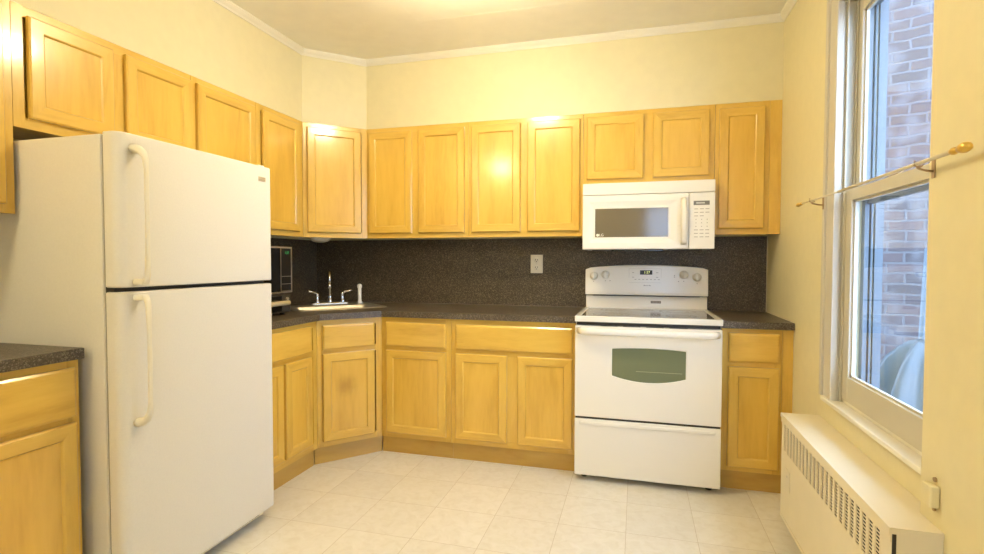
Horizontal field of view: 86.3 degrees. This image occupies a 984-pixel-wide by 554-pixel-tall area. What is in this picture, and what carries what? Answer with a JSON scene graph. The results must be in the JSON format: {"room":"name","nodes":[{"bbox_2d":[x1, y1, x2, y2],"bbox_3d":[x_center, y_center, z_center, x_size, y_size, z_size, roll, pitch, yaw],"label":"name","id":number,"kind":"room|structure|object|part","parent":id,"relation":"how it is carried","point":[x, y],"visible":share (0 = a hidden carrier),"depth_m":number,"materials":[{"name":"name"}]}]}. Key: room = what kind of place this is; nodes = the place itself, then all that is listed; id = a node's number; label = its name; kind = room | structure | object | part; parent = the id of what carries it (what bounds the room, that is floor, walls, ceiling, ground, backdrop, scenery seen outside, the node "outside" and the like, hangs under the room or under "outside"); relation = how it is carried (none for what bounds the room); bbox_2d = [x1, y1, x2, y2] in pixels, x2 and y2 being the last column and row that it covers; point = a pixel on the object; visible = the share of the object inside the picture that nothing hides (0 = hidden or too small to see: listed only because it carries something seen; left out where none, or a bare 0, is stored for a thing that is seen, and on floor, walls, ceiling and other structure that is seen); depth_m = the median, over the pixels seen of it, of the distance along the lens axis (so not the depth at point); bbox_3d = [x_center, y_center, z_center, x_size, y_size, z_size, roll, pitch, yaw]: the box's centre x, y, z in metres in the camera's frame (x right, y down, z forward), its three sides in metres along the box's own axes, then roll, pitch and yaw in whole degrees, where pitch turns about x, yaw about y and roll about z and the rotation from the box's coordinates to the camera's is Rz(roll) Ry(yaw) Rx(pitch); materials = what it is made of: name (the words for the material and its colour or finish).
{"room":"kitchen","nodes":[
{"label":"kitchen","id":0,"kind":"room"},
{"bbox_2d":[13,139,309,239],"bbox_3d":[-2.119,-0.133,1.744,0.150,2.605,5.000,1,2,15],"label":"wall","id":1,"kind":"structure","parent":0,"point":[282,237],"depth_m":3.79,"materials":[{"name":"beige paint"}]},
{"bbox_2d":[0,0,14,213],"bbox_3d":[-1.889,-0.591,1.661,0.322,0.746,0.470,1,2,15],"label":"upper cabinet","id":2,"kind":"object","parent":1,"relation":"attached to","point":[7,191],"visible":1,"depth_m":1.83,"materials":[{"name":"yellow wood"}]},
{"bbox_3d":[-1.744,-0.591,1.617,0.020,0.684,0.412,1,2,15],"label":"door","id":3,"kind":"part","parent":2,"relation":"part of","materials":[{"name":"brown wood"}]},
{"bbox_2d":[9,0,191,148],"bbox_3d":[-1.723,-0.765,2.256,0.322,0.436,0.770,1,2,15],"label":"upper cabinet","id":4,"kind":"object","parent":1,"relation":"attached to","point":[67,80],"visible":0.83,"depth_m":2.08,"materials":[{"name":"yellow wood"}]},
{"bbox_3d":[-1.625,-0.760,2.041,0.020,0.364,0.317,1,2,15],"label":"door","id":5,"kind":"part","parent":4,"relation":"part of","materials":[{"name":"brown wood"}]},
{"bbox_3d":[-1.623,-0.760,2.040,0.002,0.257,0.210,1,2,15],"label":"door panel","id":6,"kind":"part","parent":4,"relation":"part of","materials":[{"name":"brown wood"}]},
{"bbox_3d":[-1.523,-0.773,2.412,0.020,0.368,0.340,1,2,15],"label":"door","id":7,"kind":"part","parent":4,"relation":"part of","materials":[{"name":"brown wood"}]},
{"bbox_3d":[-1.521,-0.773,2.412,0.002,0.261,0.233,1,2,15],"label":"door panel","id":8,"kind":"part","parent":4,"relation":"part of","materials":[{"name":"brown wood"}]},
{"bbox_2d":[190,75,255,164],"bbox_3d":[-1.560,-0.623,2.853,0.322,0.756,0.456,1,2,15],"label":"upper cabinet","id":9,"kind":"object","parent":1,"relation":"attached to","point":[223,121],"visible":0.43,"depth_m":2.77,"materials":[{"name":"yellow wood"}]},
{"bbox_3d":[-1.411,-0.623,2.815,0.002,0.587,0.303,1,2,15],"label":"door panel","id":10,"kind":"part","parent":9,"relation":"part of","materials":[{"name":"brown wood"}]},
{"bbox_2d":[255,102,302,236],"bbox_3d":[-1.440,-0.637,3.285,0.322,0.756,0.436,1,2,15],"label":"upper cabinet","id":11,"kind":"object","parent":1,"relation":"attached to","point":[278,135],"visible":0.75,"depth_m":3.24,"materials":[{"name":"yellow wood"}]},
{"bbox_3d":[-1.294,-0.636,3.240,0.002,0.587,0.237,1,2,15],"label":"door panel","id":12,"kind":"part","parent":11,"relation":"part of","materials":[{"name":"brown wood"}]},
{"bbox_2d":[271,122,366,237],"bbox_3d":[-1.161,-0.651,3.740,0.600,0.756,0.588,1,2,15],"label":"upper cabinet","id":13,"kind":"object","parent":1,"relation":"attached to","point":[334,158],"visible":0.68,"depth_m":3.54,"materials":[{"name":"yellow wood"}]},
{"bbox_2d":[309,237,330,242],"bbox_3d":[-1.197,-0.262,3.660,0.150,0.046,0.150,1,2,15],"label":"puck light","id":14,"kind":"object","parent":13,"relation":"attached to","point":[314,239],"visible":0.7,"depth_m":3.61,"materials":[{"name":"beige plastic"}]},
{"bbox_3d":[-1.063,-0.646,3.546,0.354,0.694,0.020,-1,2,-28],"label":"door","id":15,"kind":"part","parent":13,"relation":"part of","materials":[{"name":"brown wood"}]},
{"bbox_3d":[-1.062,-0.645,3.544,0.247,0.587,0.002,-1,2,-28],"label":"door panel","id":16,"kind":"part","parent":13,"relation":"part of","materials":[{"name":"wood"}]},
{"bbox_3d":[-1.063,-0.645,3.569,0.425,0.756,0.020,-1,2,-28],"label":"frame","id":17,"kind":"part","parent":13,"relation":"part of","materials":[{"name":"brown wood"}]},
{"bbox_2d":[10,0,783,128],"bbox_3d":[-0.495,-1.184,1.263,3.215,0.469,5.000,1,2,15],"label":"wall","id":18,"kind":"structure","parent":0,"point":[203,40],"depth_m":3.16,"materials":[{"name":"beige paint"}]},
{"bbox_2d":[396,0,590,50],"bbox_3d":[0.015,-1.408,0.938,1.996,0.002,4.660,1,2,15],"label":"trim","id":19,"kind":"structure","parent":18,"relation":"attached to","point":[396,0],"depth_m":2.93,"materials":[{"name":"paint"}]},
{"bbox_2d":[212,0,796,66],"bbox_3d":[-0.388,-1.394,1.068,2.910,0.038,4.695,1,2,15],"label":"trim","id":20,"kind":"structure","parent":18,"relation":"attached to","point":[227,4],"depth_m":3.21,"materials":[{"name":"white paint"}]},
{"bbox_2d":[204,436,801,553],"bbox_3d":[-0.505,1.245,1.341,3.503,0.120,5.300,1,2,15],"label":"floor","id":21,"kind":"structure","parent":0,"point":[381,502],"depth_m":2.52,"materials":[{"name":"tile"}]},
{"bbox_2d":[0,359,82,553],"bbox_3d":[-1.750,0.727,1.631,0.620,0.893,0.499,1,2,15],"label":"base cabinet","id":22,"kind":"object","parent":21,"relation":"on","point":[41,510],"visible":0.82,"depth_m":1.66,"materials":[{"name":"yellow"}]},
{"bbox_3d":[-1.458,0.760,1.557,0.002,0.426,0.343,1,2,15],"label":"door panel","id":23,"kind":"part","parent":22,"relation":"part of","materials":[{"name":"brown wood"}]},
{"bbox_3d":[-1.459,0.391,1.546,0.020,0.165,0.450,1,2,15],"label":"drawer","id":24,"kind":"part","parent":22,"relation":"part of","materials":[{"name":"brown wood"}]},
{"bbox_3d":[-1.460,0.760,1.557,0.020,0.533,0.450,1,2,15],"label":"door","id":25,"kind":"part","parent":22,"relation":"part of","materials":[{"name":"brown wood"}]},
{"bbox_2d":[0,343,84,372],"bbox_3d":[-1.752,0.261,1.606,0.635,0.036,0.526,1,2,15],"label":"countertop","id":26,"kind":"structure","parent":22,"relation":"on","point":[13,356],"depth_m":1.68,"materials":[{"name":"grey stone"}]},
{"bbox_2d":[0,131,273,553],"bbox_3d":[-1.467,0.320,2.220,0.797,1.670,0.762,1,2,15],"label":"refrigerator","id":27,"kind":"object","parent":21,"relation":"on","point":[149,257],"visible":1,"depth_m":1.89,"materials":[{"name":"white metal"}]},
{"bbox_3d":[-1.198,-0.214,1.794,0.064,0.482,0.041,1,2,15],"label":"handle","id":28,"kind":"part","parent":27,"relation":"part of","materials":[{"name":"beige plastic"}]},
{"bbox_3d":[-1.199,0.290,1.810,0.064,0.460,0.041,1,2,15],"label":"handle","id":29,"kind":"part","parent":27,"relation":"part of","materials":[{"name":"beige plastic"}]},
{"bbox_3d":[-1.198,0.033,2.137,0.038,0.026,0.738,1,2,15],"label":"rail","id":30,"kind":"part","parent":27,"relation":"part of","materials":[{"name":"grey metal"}]},
{"bbox_3d":[-1.171,-0.237,2.121,0.070,0.525,0.762,1,2,15],"label":"freezer door","id":31,"kind":"part","parent":27,"relation":"part of","materials":[{"name":"white metal"}]},
{"bbox_3d":[-1.172,0.572,2.147,0.070,1.063,0.762,1,2,15],"label":"fresh food door","id":32,"kind":"part","parent":27,"relation":"part of","materials":[{"name":"white metal"}]},
{"bbox_2d":[272,321,317,489],"bbox_3d":[-1.396,0.698,2.917,0.624,0.871,0.584,1,2,15],"label":"base cabinet","id":33,"kind":"object","parent":21,"relation":"on","point":[294,348],"visible":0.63,"depth_m":2.89,"materials":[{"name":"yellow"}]},
{"bbox_3d":[-1.143,0.732,2.690,0.002,0.411,0.123,1,2,15],"label":"door panel","id":34,"kind":"part","parent":33,"relation":"part of","materials":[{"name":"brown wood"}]},
{"bbox_3d":[-1.145,0.732,2.690,0.020,0.518,0.230,1,2,15],"label":"door","id":35,"kind":"part","parent":33,"relation":"part of","materials":[{"name":"brown wood"}]},
{"bbox_3d":[-1.111,0.367,2.802,0.020,0.152,0.486,1,2,15],"label":"drawer","id":36,"kind":"part","parent":33,"relation":"part of","materials":[{"name":"brown wood"}]},
{"bbox_3d":[-1.078,0.724,2.934,0.020,0.518,0.236,1,2,15],"label":"door","id":37,"kind":"part","parent":33,"relation":"part of","materials":[{"name":"brown wood"}]},
{"bbox_3d":[-1.076,0.725,2.933,0.002,0.411,0.129,1,2,15],"label":"door panel","id":38,"kind":"part","parent":33,"relation":"part of","materials":[{"name":"brown wood"}]},
{"bbox_2d":[314,317,381,464],"bbox_3d":[-1.077,0.677,3.596,0.864,0.871,0.901,1,2,15],"label":"base cabinet","id":39,"kind":"object","parent":21,"relation":"on","point":[349,351],"visible":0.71,"depth_m":3.21,"materials":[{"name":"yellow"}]},
{"bbox_3d":[-0.872,0.358,3.203,0.321,0.146,0.020,-1,2,-33],"label":"drawer","id":40,"kind":"part","parent":39,"relation":"part of","materials":[{"name":"brown wood"}]},
{"bbox_3d":[-0.873,0.721,3.214,0.321,0.528,0.020,-1,2,-33],"label":"door","id":41,"kind":"part","parent":39,"relation":"part of","materials":[{"name":"brown wood"}]},
{"bbox_3d":[-0.872,0.721,3.213,0.214,0.421,0.002,-1,2,-33],"label":"door panel","id":42,"kind":"part","parent":39,"relation":"part of","materials":[{"name":"brown wood"}]},
{"bbox_2d":[272,301,583,329],"bbox_3d":[-0.565,0.237,3.139,2.090,0.037,1.486,1,2,15],"label":"countertop","id":43,"kind":"structure","parent":39,"relation":"on","point":[402,310],"depth_m":3.23,"materials":[{"name":"brown laminate"}]},
{"bbox_2d":[271,293,290,313],"bbox_3d":[-1.399,0.163,2.927,0.390,0.122,0.475,1,2,15],"label":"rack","id":44,"kind":"object","parent":43,"relation":"on","point":[280,303],"visible":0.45,"depth_m":3.00,"materials":[{"name":"grey metal"}]},
{"bbox_3d":[-1.265,0.160,2.847,0.010,0.090,0.378,1,2,15],"label":"door","id":45,"kind":"part","parent":44,"relation":"part of","materials":[{"name":"black glass"}]},
{"bbox_2d":[264,246,291,293],"bbox_3d":[-1.417,-0.035,2.927,0.350,0.273,0.478,1,2,15],"label":"microwave","id":46,"kind":"object","parent":44,"relation":"on","point":[281,257],"visible":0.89,"depth_m":3.02,"materials":[{"name":"black plastic"}]},
{"bbox_3d":[-1.268,-0.035,2.834,0.008,0.262,0.378,1,2,15],"label":"door","id":47,"kind":"part","parent":46,"relation":"part of","materials":[{"name":"black glass"}]},
{"bbox_3d":[-1.205,-0.042,3.062,0.008,0.248,0.089,1,2,15],"label":"control panel","id":48,"kind":"part","parent":46,"relation":"part of","materials":[{"name":"black plastic"}]},
{"bbox_3d":[-1.237,0.154,2.858,0.042,0.028,0.390,1,2,15],"label":"handle","id":49,"kind":"part","parent":44,"relation":"part of","materials":[{"name":"gold metal"}]},
{"bbox_2d":[307,271,351,304],"bbox_3d":[-1.119,0.077,3.669,0.315,0.235,0.144,-1,2,-33],"label":"faucet","id":50,"kind":"object","parent":43,"relation":"on","point":[329,300],"visible":1,"depth_m":3.68,"materials":[{"name":"silver metal"}]},
{"bbox_3d":[-1.240,0.134,3.647,0.089,0.093,0.036,-1,2,-40],"label":"lever handle","id":51,"kind":"part","parent":50,"relation":"part of","materials":[{"name":"silver metal"}]},
{"bbox_3d":[-1.131,0.070,3.661,0.034,0.221,0.137,0,2,-17],"label":"spout","id":52,"kind":"part","parent":50,"relation":"part of","materials":[{"name":"silver metal"}]},
{"bbox_3d":[-1.147,0.185,3.714,0.250,0.016,0.044,-1,2,-33],"label":"plate","id":53,"kind":"part","parent":50,"relation":"part of","materials":[{"name":"silver metal"}]},
{"bbox_3d":[-1.049,0.131,3.773,0.089,0.093,0.036,-1,2,-27],"label":"lever handle","id":54,"kind":"part","parent":50,"relation":"part of","materials":[{"name":"silver metal"}]},
{"bbox_2d":[290,302,386,311],"bbox_3d":[-1.065,0.284,3.571,0.600,0.171,0.420,-1,2,-33],"label":"sink","id":55,"kind":"object","parent":43,"relation":"in","point":[299,308],"visible":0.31,"depth_m":3.63,"materials":[{"name":"silver metal"}]},
{"bbox_2d":[357,284,362,302],"bbox_3d":[-0.966,0.119,3.830,0.040,0.141,0.040,1,2,15],"label":"sprayer","id":56,"kind":"object","parent":55,"relation":"on","point":[359,286],"visible":1,"depth_m":3.82,"materials":[{"name":"white plastic"}]},
{"bbox_2d":[382,317,452,457],"bbox_3d":[-0.402,0.679,3.556,0.478,0.871,0.618,1,2,15],"label":"base cabinet","id":57,"kind":"object","parent":21,"relation":"on","point":[416,352],"visible":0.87,"depth_m":3.26,"materials":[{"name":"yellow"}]},
{"bbox_3d":[-0.475,0.359,3.256,0.400,0.150,0.020,1,2,15],"label":"drawer","id":58,"kind":"part","parent":57,"relation":"part of","materials":[{"name":"brown wood"}]},
{"bbox_3d":[-0.475,0.722,3.267,0.400,0.524,0.020,1,2,15],"label":"door","id":59,"kind":"part","parent":57,"relation":"part of","materials":[{"name":"brown wood"}]},
{"bbox_3d":[-0.476,0.722,3.265,0.293,0.417,0.002,1,2,15],"label":"door panel","id":60,"kind":"part","parent":57,"relation":"part of","materials":[{"name":"brown wood"}]},
{"bbox_2d":[452,319,575,470],"bbox_3d":[0.193,0.685,3.392,0.753,0.871,0.618,1,2,15],"label":"base cabinet","id":61,"kind":"object","parent":21,"relation":"on","point":[513,382],"visible":0.9,"depth_m":3.11,"materials":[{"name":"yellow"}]},
{"bbox_3d":[-0.067,0.726,3.155,0.320,0.524,0.020,1,2,15],"label":"door","id":62,"kind":"part","parent":61,"relation":"part of","materials":[{"name":"brown wood"}]},
{"bbox_3d":[-0.068,0.726,3.153,0.213,0.417,0.002,1,2,15],"label":"door panel","id":63,"kind":"part","parent":61,"relation":"part of","materials":[{"name":"brown wood"}]},
{"bbox_3d":[0.120,0.365,3.092,0.706,0.150,0.020,1,2,15],"label":"drawer","id":64,"kind":"part","parent":61,"relation":"part of","materials":[{"name":"brown wood"}]},
{"bbox_3d":[0.304,0.730,3.050,0.215,0.417,0.002,1,2,15],"label":"door panel","id":65,"kind":"part","parent":61,"relation":"part of","materials":[{"name":"brown wood"}]},
{"bbox_3d":[0.304,0.730,3.052,0.322,0.524,0.020,1,2,15],"label":"door","id":66,"kind":"part","parent":61,"relation":"part of","materials":[{"name":"brown wood"}]},
{"bbox_2d":[574,265,722,489],"bbox_3d":[0.910,0.530,3.126,0.762,1.200,0.740,1,2,15],"label":"range","id":67,"kind":"object","parent":21,"relation":"on","point":[648,344],"visible":1,"depth_m":2.84,"materials":[{"name":"white metal"}]},
{"bbox_3d":[0.672,-0.009,3.464,0.054,0.054,0.028,1,2,15],"label":"knob","id":68,"kind":"part","parent":67,"relation":"part of","materials":[{"name":"white plastic"}]},
{"bbox_3d":[0.744,-0.017,3.445,0.054,0.054,0.028,1,2,15],"label":"knob","id":69,"kind":"part","parent":67,"relation":"part of","materials":[{"name":"white plastic"}]},
{"bbox_3d":[0.831,0.947,2.854,0.758,0.316,0.044,1,2,15],"label":"storage drawer","id":70,"kind":"part","parent":67,"relation":"part of","materials":[{"name":"white metal"}]},
{"bbox_3d":[0.820,0.299,2.788,0.739,0.038,0.054,1,2,15],"label":"handle","id":71,"kind":"part","parent":67,"relation":"part of","materials":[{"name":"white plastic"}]},
{"bbox_3d":[0.832,0.524,2.841,0.758,0.506,0.044,1,2,15],"label":"oven door","id":72,"kind":"part","parent":67,"relation":"part of","materials":[{"name":"white metal"}]},
{"bbox_2d":[575,307,722,325],"bbox_3d":[0.905,0.225,3.097,0.762,0.032,0.604,1,2,15],"label":"cooktop","id":73,"kind":"object","parent":67,"relation":"in","point":[603,316],"depth_m":2.90,"materials":[{"name":"white metal"}]},
{"bbox_3d":[1.212,-0.014,3.316,0.054,0.054,0.028,1,2,15],"label":"knob","id":74,"kind":"part","parent":67,"relation":"part of","materials":[{"name":"white plastic"}]},
{"bbox_3d":[1.287,0.001,3.294,0.054,0.054,0.028,1,2,15],"label":"knob","id":75,"kind":"part","parent":67,"relation":"part of","materials":[{"name":"white plastic"}]},
{"bbox_2d":[720,327,793,493],"bbox_3d":[1.465,0.698,3.041,0.343,0.871,0.618,1,2,15],"label":"base cabinet","id":76,"kind":"object","parent":21,"relation":"on","point":[757,364],"visible":0.8,"depth_m":2.75,"materials":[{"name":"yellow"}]},
{"bbox_2d":[709,310,794,329],"bbox_3d":[1.463,0.244,3.025,0.342,0.037,0.628,1,2,15],"label":"countertop","id":77,"kind":"structure","parent":76,"relation":"on","point":[731,319],"depth_m":2.77,"materials":[{"name":"brown laminate"}]},
{"bbox_3d":[1.370,0.742,2.759,0.244,0.534,0.020,1,2,15],"label":"door","id":78,"kind":"part","parent":76,"relation":"part of","materials":[{"name":"brown wood"}]},
{"bbox_3d":[1.369,0.742,2.757,0.137,0.427,0.002,1,2,15],"label":"door panel","id":79,"kind":"part","parent":76,"relation":"part of","materials":[{"name":"brown wood"}]},
{"bbox_3d":[1.370,0.371,2.747,0.244,0.153,0.020,1,2,15],"label":"drawer","id":80,"kind":"part","parent":76,"relation":"part of","materials":[{"name":"brown wood"}]},
{"bbox_2d":[780,412,943,553],"bbox_3d":[1.228,0.898,1.835,0.155,0.548,1.054,1,2,15],"label":"radiator cover","id":81,"kind":"object","parent":21,"relation":"on","point":[835,499],"visible":0.99,"depth_m":1.74,"materials":[{"name":"beige metal"}]},
{"bbox_3d":[1.269,0.873,2.256,0.002,0.090,0.070,1,2,15],"label":"access door","id":82,"kind":"part","parent":81,"relation":"part of","materials":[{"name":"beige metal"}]},
{"bbox_2d":[783,425,880,553],"bbox_3d":[1.164,0.720,1.859,0.004,0.122,0.958,1,2,15],"label":"grille","id":83,"kind":"object","parent":81,"relation":"attached to","point":[863,531],"depth_m":1.73,"materials":[{"name":"beige metal"}]},
{"bbox_3d":[1.162,0.855,1.851,0.006,0.432,1.050,1,2,15],"label":"panel","id":84,"kind":"part","parent":81,"relation":"part of","materials":[{"name":"beige metal"}]},
{"bbox_3d":[1.077,0.892,1.334,0.104,0.471,0.006,1,2,15],"label":"panel","id":85,"kind":"part","parent":81,"relation":"part of","materials":[{"name":"beige metal"}]},
{"bbox_2d":[230,0,787,58],"bbox_3d":[-0.501,-1.479,1.255,3.503,0.120,5.300,1,2,15],"label":"ceiling","id":86,"kind":"structure","parent":0,"point":[363,29],"depth_m":2.99,"materials":[{"name":"paint"}]},
{"bbox_2d":[329,234,766,311],"bbox_3d":[0.182,-0.194,3.779,3.503,2.605,0.150,1,2,15],"label":"wall","id":87,"kind":"structure","parent":0,"point":[744,235],"depth_m":3.76,"materials":[{"name":"beige paint"}]},
{"bbox_2d":[367,122,468,238],"bbox_3d":[-0.475,-0.648,3.699,0.743,0.756,0.324,1,2,15],"label":"upper cabinet","id":88,"kind":"object","parent":87,"relation":"attached to","point":[418,176],"visible":0.96,"depth_m":3.55,"materials":[{"name":"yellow wood"}]},
{"bbox_3d":[-0.698,-0.647,3.601,0.213,0.587,0.002,1,2,15],"label":"door panel","id":89,"kind":"part","parent":88,"relation":"part of","materials":[{"name":"brown wood"}]},
{"bbox_3d":[-0.698,-0.647,3.603,0.320,0.694,0.020,1,2,15],"label":"door","id":90,"kind":"part","parent":88,"relation":"part of","materials":[{"name":"brown wood"}]},
{"bbox_3d":[-0.341,-0.643,3.502,0.221,0.587,0.002,1,2,15],"label":"door panel","id":91,"kind":"part","parent":88,"relation":"part of","materials":[{"name":"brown wood"}]},
{"bbox_3d":[-0.340,-0.643,3.504,0.328,0.694,0.020,1,2,15],"label":"door","id":92,"kind":"part","parent":88,"relation":"part of","materials":[{"name":"brown wood"}]},
{"bbox_2d":[430,303,570,306],"bbox_3d":[0.067,0.199,3.732,1.188,0.003,0.006,1,2,15],"label":"trim","id":93,"kind":"structure","parent":87,"relation":"attached to","point":[430,303],"depth_m":3.73,"materials":[{"name":"brown"}]},
{"bbox_2d":[271,236,766,311],"bbox_3d":[-0.032,-0.012,2.990,3.213,0.471,1.496,1,2,15],"label":"backsplash","id":94,"kind":"structure","parent":87,"relation":"attached to","point":[452,271],"depth_m":3.75,"materials":[{"name":"stone"}]},
{"bbox_2d":[531,255,542,272],"bbox_3d":[0.311,-0.091,3.653,0.086,0.128,0.010,1,2,15],"label":"outlet","id":95,"kind":"object","parent":94,"relation":"attached to","point":[536,260],"visible":1,"depth_m":3.65,"materials":[{"name":"beige plastic"}]},
{"bbox_2d":[469,114,583,236],"bbox_3d":[0.244,-0.641,3.501,0.745,0.756,0.324,1,2,15],"label":"upper cabinet","id":96,"kind":"object","parent":87,"relation":"attached to","point":[526,174],"visible":0.98,"depth_m":3.35,"materials":[{"name":"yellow wood"}]},
{"bbox_3d":[0.023,-0.639,3.402,0.221,0.587,0.002,1,2,15],"label":"door panel","id":97,"kind":"part","parent":96,"relation":"part of","materials":[{"name":"brown wood"}]},
{"bbox_3d":[0.023,-0.639,3.404,0.328,0.694,0.020,1,2,15],"label":"door","id":98,"kind":"part","parent":96,"relation":"part of","materials":[{"name":"brown wood"}]},
{"bbox_3d":[0.386,-0.636,3.304,0.331,0.694,0.020,1,2,15],"label":"door","id":99,"kind":"part","parent":96,"relation":"part of","materials":[{"name":"brown wood"}]},
{"bbox_3d":[0.386,-0.636,3.302,0.224,0.587,0.002,1,2,15],"label":"door panel","id":100,"kind":"part","parent":96,"relation":"part of","materials":[{"name":"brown wood"}]},
{"bbox_2d":[583,104,714,183],"bbox_3d":[0.970,-0.793,3.296,0.757,0.438,0.324,1,2,15],"label":"upper cabinet","id":101,"kind":"object","parent":87,"relation":"attached to","point":[676,143],"visible":0.92,"depth_m":3.15,"materials":[{"name":"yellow wood"}]},
{"bbox_3d":[0.747,-0.790,3.197,0.229,0.275,0.002,1,2,15],"label":"door panel","id":102,"kind":"part","parent":101,"relation":"part of","materials":[{"name":"brown wood"}]},
{"bbox_3d":[0.748,-0.790,3.199,0.336,0.382,0.020,1,2,15],"label":"door","id":103,"kind":"part","parent":101,"relation":"part of","materials":[{"name":"brown wood"}]},
{"bbox_2d":[582,179,714,251],"bbox_3d":[0.953,-0.361,3.246,0.745,0.406,0.433,1,2,15],"label":"microwave","id":104,"kind":"object","parent":101,"relation":"attached to","point":[654,215],"visible":1,"depth_m":3.08,"materials":[{"name":"white plastic"}]},
{"bbox_3d":[0.845,-0.326,3.119,0.604,0.322,0.038,1,2,15],"label":"door","id":105,"kind":"part","parent":104,"relation":"part of","materials":[{"name":"white plastic"}]},
{"bbox_3d":[1.100,-0.321,3.008,0.032,0.273,0.050,1,2,15],"label":"handle","id":106,"kind":"part","parent":104,"relation":"part of","materials":[{"name":"beige plastic"}]},
{"bbox_3d":[1.205,-0.323,3.020,0.139,0.322,0.040,1,2,15],"label":"control panel","id":107,"kind":"part","parent":104,"relation":"part of","materials":[{"name":"white plastic"}]},
{"bbox_2d":[694,208,708,236],"bbox_3d":[1.199,-0.310,3.002,0.081,0.164,0.003,1,2,15],"label":"keypad","id":108,"kind":"object","parent":104,"relation":"attached to","point":[701,215],"depth_m":3.00,"materials":[{"name":"beige plastic"}]},
{"bbox_3d":[1.114,-0.786,3.096,0.207,0.275,0.002,1,2,15],"label":"door panel","id":109,"kind":"part","parent":101,"relation":"part of","materials":[{"name":"brown wood"}]},
{"bbox_3d":[1.115,-0.786,3.098,0.314,0.382,0.020,1,2,15],"label":"door","id":110,"kind":"part","parent":101,"relation":"part of","materials":[{"name":"brown wood"}]},
{"bbox_2d":[767,0,983,553],"bbox_3d":[1.101,-0.101,0.856,0.175,2.605,5.000,1,2,15],"label":"wall","id":111,"kind":"structure","parent":0,"point":[953,390],"depth_m":1.33,"materials":[{"name":"beige paint"}]},
{"bbox_2d":[714,100,782,234],"bbox_3d":[1.506,-0.628,3.153,0.350,0.756,0.324,1,2,15],"label":"upper cabinet","id":112,"kind":"object","parent":111,"relation":"attached to","point":[748,135],"visible":0.91,"depth_m":3.00,"materials":[{"name":"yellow wood"}]},
{"bbox_3d":[1.432,-0.625,3.013,0.133,0.587,0.002,1,2,15],"label":"door panel","id":113,"kind":"part","parent":112,"relation":"part of","materials":[{"name":"brown wood"}]},
{"bbox_3d":[1.433,-0.625,3.015,0.240,0.694,0.020,1,2,15],"label":"door","id":114,"kind":"part","parent":112,"relation":"part of","materials":[{"name":"brown wood"}]},
{"bbox_2d":[766,236,793,322],"bbox_3d":[1.635,-0.009,2.989,0.004,0.471,0.590,1,2,15],"label":"trim","id":115,"kind":"structure","parent":111,"relation":"attached to","point":[767,236],"depth_m":3.27,"materials":[{"name":"beige"}]},
{"bbox_2d":[818,0,929,500],"bbox_3d":[1.375,-0.286,1.780,0.201,1.821,0.862,1,2,15],"label":"window","id":116,"kind":"structure","parent":111,"relation":"in","point":[888,430],"depth_m":2.06,"materials":[{"name":"beige paint"}]},
{"bbox_3d":[1.297,-0.343,1.800,0.030,1.710,0.862,1,2,15],"label":"casing","id":117,"kind":"part","parent":116,"relation":"part of","materials":[{"name":"beige paint"}]},
{"bbox_3d":[1.354,-0.683,1.717,0.024,0.780,0.737,1,2,15],"label":"sash","id":118,"kind":"part","parent":116,"relation":"part of","materials":[{"name":"paint"}]},
{"bbox_3d":[1.369,0.517,1.788,0.201,0.032,0.827,1,2,15],"label":"sill","id":119,"kind":"part","parent":116,"relation":"part of","materials":[{"name":"white paint"}]},
{"bbox_3d":[1.323,0.084,1.749,0.025,0.832,0.737,1,2,15],"label":"sash","id":120,"kind":"part","parent":116,"relation":"part of","materials":[{"name":"paint"}]},
{"bbox_3d":[1.411,-0.316,1.738,0.070,1.630,0.802,1,2,15],"label":"storm frame","id":121,"kind":"part","parent":116,"relation":"part of","materials":[{"name":"grey"}]},
{"bbox_2d":[796,142,973,208],"bbox_3d":[1.250,-0.298,1.792,0.055,0.052,1.309,1,2,15],"label":"curtain rod","id":122,"kind":"object","parent":111,"relation":"attached to","point":[964,147],"visible":1,"depth_m":1.38,"materials":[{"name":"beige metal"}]},
{"bbox_3d":[1.329,-0.321,2.133,0.007,0.010,0.455,1,2,15],"label":"rod","id":123,"kind":"part","parent":122,"relation":"part of","materials":[{"name":"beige metal"}]},
{"bbox_3d":[1.176,-0.303,1.581,0.010,0.013,0.710,1,2,15],"label":"rod","id":124,"kind":"part","parent":122,"relation":"part of","materials":[{"name":"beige metal"}]},
{"bbox_2d":[922,477,939,510],"bbox_3d":[1.129,0.558,1.351,0.022,0.088,0.044,1,2,15],"label":"box","id":125,"kind":"object","parent":111,"relation":"attached to","point":[930,491],"visible":1,"depth_m":1.34,"materials":[{"name":"beige paint"}]},
{"label":"outside","id":126,"kind":"structure","parent":0,"visible":0},
{"bbox_3d":[5.184,2.270,0.840,7.749,0.120,11.000,1,2,15],"label":"ground","id":127,"kind":"structure","parent":126,"visible":0},
{"bbox_2d":[880,248,926,411],"bbox_3d":[2.518,0.984,3.077,0.776,2.301,0.768,1,2,15],"label":"satellite dish","id":128,"kind":"object","parent":127,"relation":"on","point":[902,368],"visible":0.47,"depth_m":3.03,"materials":[{"name":"grey"}]},
{"bbox_2d":[880,0,933,360],"bbox_3d":[4.305,-0.209,2.942,5.700,4.700,0.250,2,2,40],"label":"brick wall","id":129,"kind":"structure","parent":127,"relation":"on","point":[911,22],"depth_m":3.83,"materials":[{"name":"brown brick"}]}
]}

